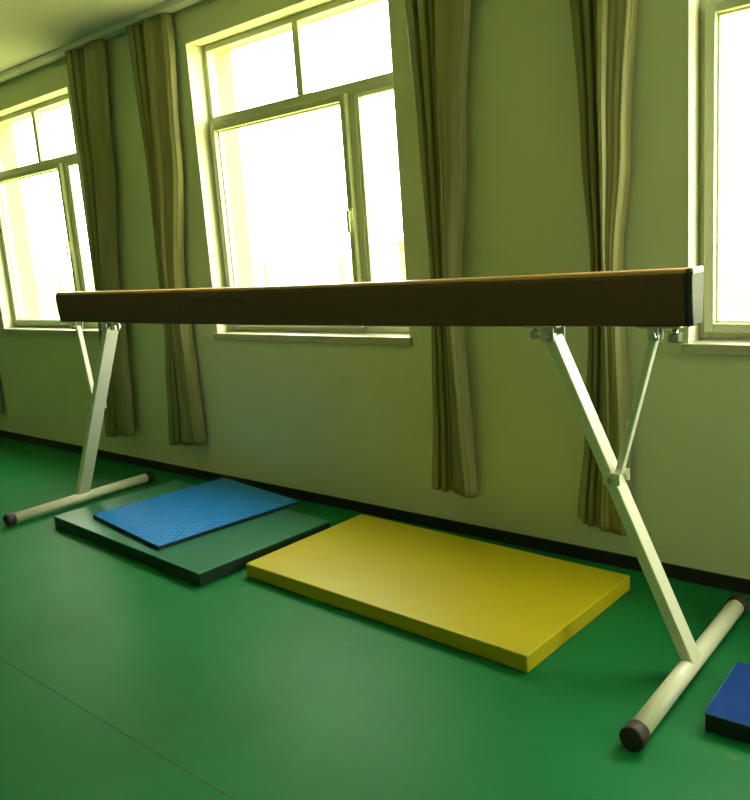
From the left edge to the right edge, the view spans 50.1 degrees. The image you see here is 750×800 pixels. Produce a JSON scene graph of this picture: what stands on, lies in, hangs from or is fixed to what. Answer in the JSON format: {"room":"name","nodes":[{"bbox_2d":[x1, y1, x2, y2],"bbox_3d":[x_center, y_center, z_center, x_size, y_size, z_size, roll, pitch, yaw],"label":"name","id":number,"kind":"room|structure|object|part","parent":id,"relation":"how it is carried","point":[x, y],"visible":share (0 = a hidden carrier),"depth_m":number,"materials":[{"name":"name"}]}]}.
{"room":"sports hall","nodes":[
{"label":"sports hall","id":0,"kind":"room"},
{"bbox_2d":[0,0,168,72],"bbox_3d":[-2.667,-1.624,1.647,13.200,0.150,7.130,5,14,40],"label":"ceiling","id":1,"kind":"structure","parent":0,"point":[29,29],"depth_m":4.62,"materials":[{"name":"grey paint"}]},
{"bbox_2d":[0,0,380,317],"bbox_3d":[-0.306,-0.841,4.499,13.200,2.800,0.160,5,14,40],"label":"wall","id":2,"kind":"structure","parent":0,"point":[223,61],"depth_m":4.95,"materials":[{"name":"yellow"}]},
{"bbox_2d":[0,0,749,579],"bbox_3d":[-0.413,-0.810,4.377,13.200,2.800,0.170,5,14,40],"label":"wall","id":3,"kind":"structure","parent":0,"point":[354,422],"depth_m":3.57,"materials":[{"name":"paint"}]},
{"bbox_2d":[0,392,3,413],"bbox_3d":[-3.377,-1.123,6.673,0.482,2.544,0.099,5,14,40],"label":"curtain","id":4,"kind":"object","parent":3,"relation":"hanging from","point":[1,404],"visible":1,"depth_m":6.86,"materials":[{"name":"yellow fabric"}]},
{"bbox_2d":[0,86,98,335],"bbox_3d":[-2.515,-1.341,6.067,1.516,1.684,0.188,5,14,40],"label":"window","id":5,"kind":"structure","parent":3,"relation":"in","point":[14,320],"depth_m":5.99,"materials":[{"name":"paint"}]},
{"bbox_3d":[-2.616,-1.175,6.245,1.062,1.170,0.058,5,14,40],"label":"sash","id":6,"kind":"part","parent":5,"relation":"part of","materials":[{"name":"green plastic"}]},
{"bbox_3d":[-2.455,-0.536,6.221,1.516,0.040,0.186,5,14,40],"label":"sill","id":7,"kind":"part","parent":5,"relation":"part of","materials":[{"name":"beige stone"}]},
{"bbox_3d":[-2.247,-1.099,5.881,0.026,0.120,0.032,5,14,40],"label":"handle","id":8,"kind":"part","parent":5,"relation":"part of","materials":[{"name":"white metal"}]},
{"bbox_2d":[65,39,134,436],"bbox_3d":[-1.799,-0.976,5.334,0.565,2.559,0.095,5,14,40],"label":"curtain","id":9,"kind":"object","parent":3,"relation":"hanging from","point":[87,71],"visible":0.85,"depth_m":5.21,"materials":[{"name":"yellow fabric"}]},
{"bbox_2d":[0,0,201,82],"bbox_3d":[-0.611,-2.135,4.006,12.800,0.035,0.070,5,14,40],"label":"trim","id":10,"kind":"structure","parent":3,"relation":"attached to","point":[170,6],"depth_m":4.90,"materials":[{"name":"white"}]},
{"bbox_2d":[127,12,205,444],"bbox_3d":[-1.258,-0.937,4.868,0.482,2.539,0.099,5,14,40],"label":"curtain","id":11,"kind":"object","parent":3,"relation":"hanging from","point":[151,41],"visible":0.91,"depth_m":4.77,"materials":[{"name":"yellow fabric"}]},
{"bbox_2d":[185,0,412,345],"bbox_3d":[-0.400,-1.154,4.265,1.506,1.684,0.188,5,14,40],"label":"window","id":12,"kind":"structure","parent":3,"relation":"in","point":[209,125],"depth_m":4.26,"materials":[{"name":"paint"}]},
{"bbox_3d":[-0.497,-0.987,4.440,1.062,1.170,0.058,5,14,40],"label":"sash","id":13,"kind":"part","parent":12,"relation":"part of","materials":[{"name":"green plastic"}]},
{"bbox_3d":[-0.340,-0.348,4.418,1.506,0.040,0.186,5,14,40],"label":"sill","id":14,"kind":"part","parent":12,"relation":"part of","materials":[{"name":"beige stone"}]},
{"bbox_3d":[-0.128,-0.911,4.076,0.026,0.120,0.032,5,14,40],"label":"handle","id":15,"kind":"part","parent":12,"relation":"part of","materials":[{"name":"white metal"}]},
{"bbox_2d":[0,430,749,594],"bbox_3d":[-0.371,0.550,4.567,12.800,0.058,0.012,5,14,40],"label":"baseboard","id":16,"kind":"structure","parent":3,"relation":"attached to","point":[736,584],"depth_m":3.95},
{"bbox_2d":[404,0,477,497],"bbox_3d":[0.325,-0.797,3.521,0.368,2.539,0.095,5,14,40],"label":"curtain","id":17,"kind":"object","parent":3,"relation":"hanging from","point":[438,30],"visible":0.88,"depth_m":3.49,"materials":[{"name":"yellow fabric"}]},
{"bbox_2d":[570,0,638,535],"bbox_3d":[0.877,-0.724,3.055,0.325,2.589,0.099,5,14,40],"label":"curtain","id":18,"kind":"object","parent":3,"relation":"hanging from","point":[604,31],"visible":0.77,"depth_m":3.03,"materials":[{"name":"yellow fabric"}]},
{"bbox_2d":[682,0,749,355],"bbox_3d":[1.731,-0.965,2.449,1.514,1.684,0.188,5,14,40],"label":"window","id":19,"kind":"structure","parent":3,"relation":"in","point":[713,336],"depth_m":2.94,"materials":[{"name":"paint"}]},
{"bbox_3d":[1.791,-0.159,2.603,1.514,0.040,0.186,5,14,40],"label":"sill","id":20,"kind":"part","parent":19,"relation":"part of","materials":[{"name":"beige stone"}]},
{"bbox_3d":[1.631,-0.798,2.627,1.062,1.170,0.058,5,14,40],"label":"sash","id":21,"kind":"part","parent":19,"relation":"part of","materials":[{"name":"green plastic"}]},
{"bbox_2d":[0,436,749,799],"bbox_3d":[-2.451,1.265,2.200,13.200,0.150,7.130,5,14,40],"label":"floor","id":22,"kind":"structure","parent":0,"point":[260,690],"depth_m":2.59,"materials":[{"name":"green rubber"}]},
{"bbox_2d":[0,657,236,799],"bbox_3d":[-1.603,0.941,3.162,12.800,0.001,0.005,5,14,40],"label":"floor line","id":23,"kind":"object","parent":22,"relation":"on","point":[188,771],"depth_m":2.43,"materials":[{"name":"green"}]},
{"bbox_2d":[54,480,329,586],"bbox_3d":[-1.002,0.656,4.247,1.409,0.061,0.785,6,15,43],"label":"mat","id":24,"kind":"object","parent":22,"relation":"on","point":[200,561],"visible":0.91,"depth_m":3.91,"materials":[{"name":"green plastic"}]},
{"bbox_2d":[93,478,297,549],"bbox_3d":[-0.973,0.592,4.348,0.828,0.021,0.762,-14,14,-40],"label":"foam mat","id":25,"kind":"object","parent":24,"relation":"on","point":[160,522],"visible":1,"depth_m":4.28,"materials":[{"name":"blue"}]},
{"bbox_2d":[3,266,749,751],"bbox_3d":[-0.420,0.119,3.599,3.716,1.272,1.006,5,14,40],"label":"beam","id":26,"kind":"structure","parent":22,"relation":"on","point":[653,300],"depth_m":2.69,"materials":[{"name":"brown fabric"}]},
{"bbox_3d":[-1.610,0.093,4.631,0.546,1.027,0.080,4,13,36],"label":"leg","id":27,"kind":"part","parent":26,"relation":"part of","materials":[{"name":"white metal"}]},
{"bbox_3d":[-1.414,-0.397,4.331,0.033,0.038,0.033,-10,12,-26],"label":"clamp knob","id":28,"kind":"part","parent":26,"relation":"part of","materials":[{"name":"silver metal"}]},
{"bbox_3d":[0.534,-0.224,2.671,0.033,0.038,0.033,-10,12,-26],"label":"clamp knob","id":29,"kind":"part","parent":26,"relation":"part of","materials":[{"name":"silver metal"}]},
{"bbox_3d":[0.754,0.252,2.558,0.056,0.040,0.006,5,14,40],"label":"pivot plate","id":30,"kind":"part","parent":26,"relation":"part of","materials":[{"name":"white metal"}]},
{"bbox_3d":[0.793,0.306,2.586,0.500,1.026,0.068,6,15,44],"label":"leg","id":31,"kind":"part","parent":26,"relation":"part of","materials":[{"name":"white metal"}]},
{"bbox_3d":[0.802,0.238,2.613,0.056,0.040,0.006,5,14,40],"label":"pivot plate","id":32,"kind":"part","parent":26,"relation":"part of","materials":[{"name":"white metal"}]},
{"bbox_3d":[0.890,-0.193,2.381,0.041,0.043,0.041,-1,11,18],"label":"clamp knob","id":33,"kind":"part","parent":26,"relation":"part of","materials":[{"name":"silver metal"}]},
{"bbox_2d":[246,514,629,672],"bbox_3d":[0.215,0.736,3.357,1.440,0.062,0.760,6,15,42],"label":"mat","id":34,"kind":"object","parent":22,"relation":"on","point":[510,607],"visible":1,"depth_m":3.18,"materials":[{"name":"yellow plastic"}]},
{"bbox_2d":[704,661,749,743],"bbox_3d":[1.373,0.896,2.087,0.904,0.056,0.330,5,14,39],"label":"mat","id":35,"kind":"object","parent":22,"relation":"on","point":[727,714],"visible":1,"depth_m":2.25,"materials":[{"name":"blue fabric"}]},
{"label":"outside","id":36,"kind":"structure","parent":0,"visible":0},
{"bbox_2d":[40,308,749,319],"bbox_3d":[14.001,-5.190,31.348,100.000,0.150,59.670,5,14,40],"label":"ground","id":37,"kind":"structure","parent":36,"point":[725,313],"depth_m":15.43,"materials":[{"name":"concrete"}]},
{"bbox_2d":[35,231,749,311],"bbox_3d":[5.463,-2.883,17.703,75.000,1.700,0.450,5,14,40],"label":"wall","id":38,"kind":"structure","parent":37,"relation":"on","point":[734,246],"depth_m":22.92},
{"bbox_2d":[386,237,405,279],"bbox_3d":[1.595,-2.418,16.302,1.400,1.880,2.400,5,14,40],"label":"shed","id":39,"kind":"object","parent":37,"relation":"on","point":[400,246],"visible":0.12,"depth_m":15.77,"materials":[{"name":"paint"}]}
]}

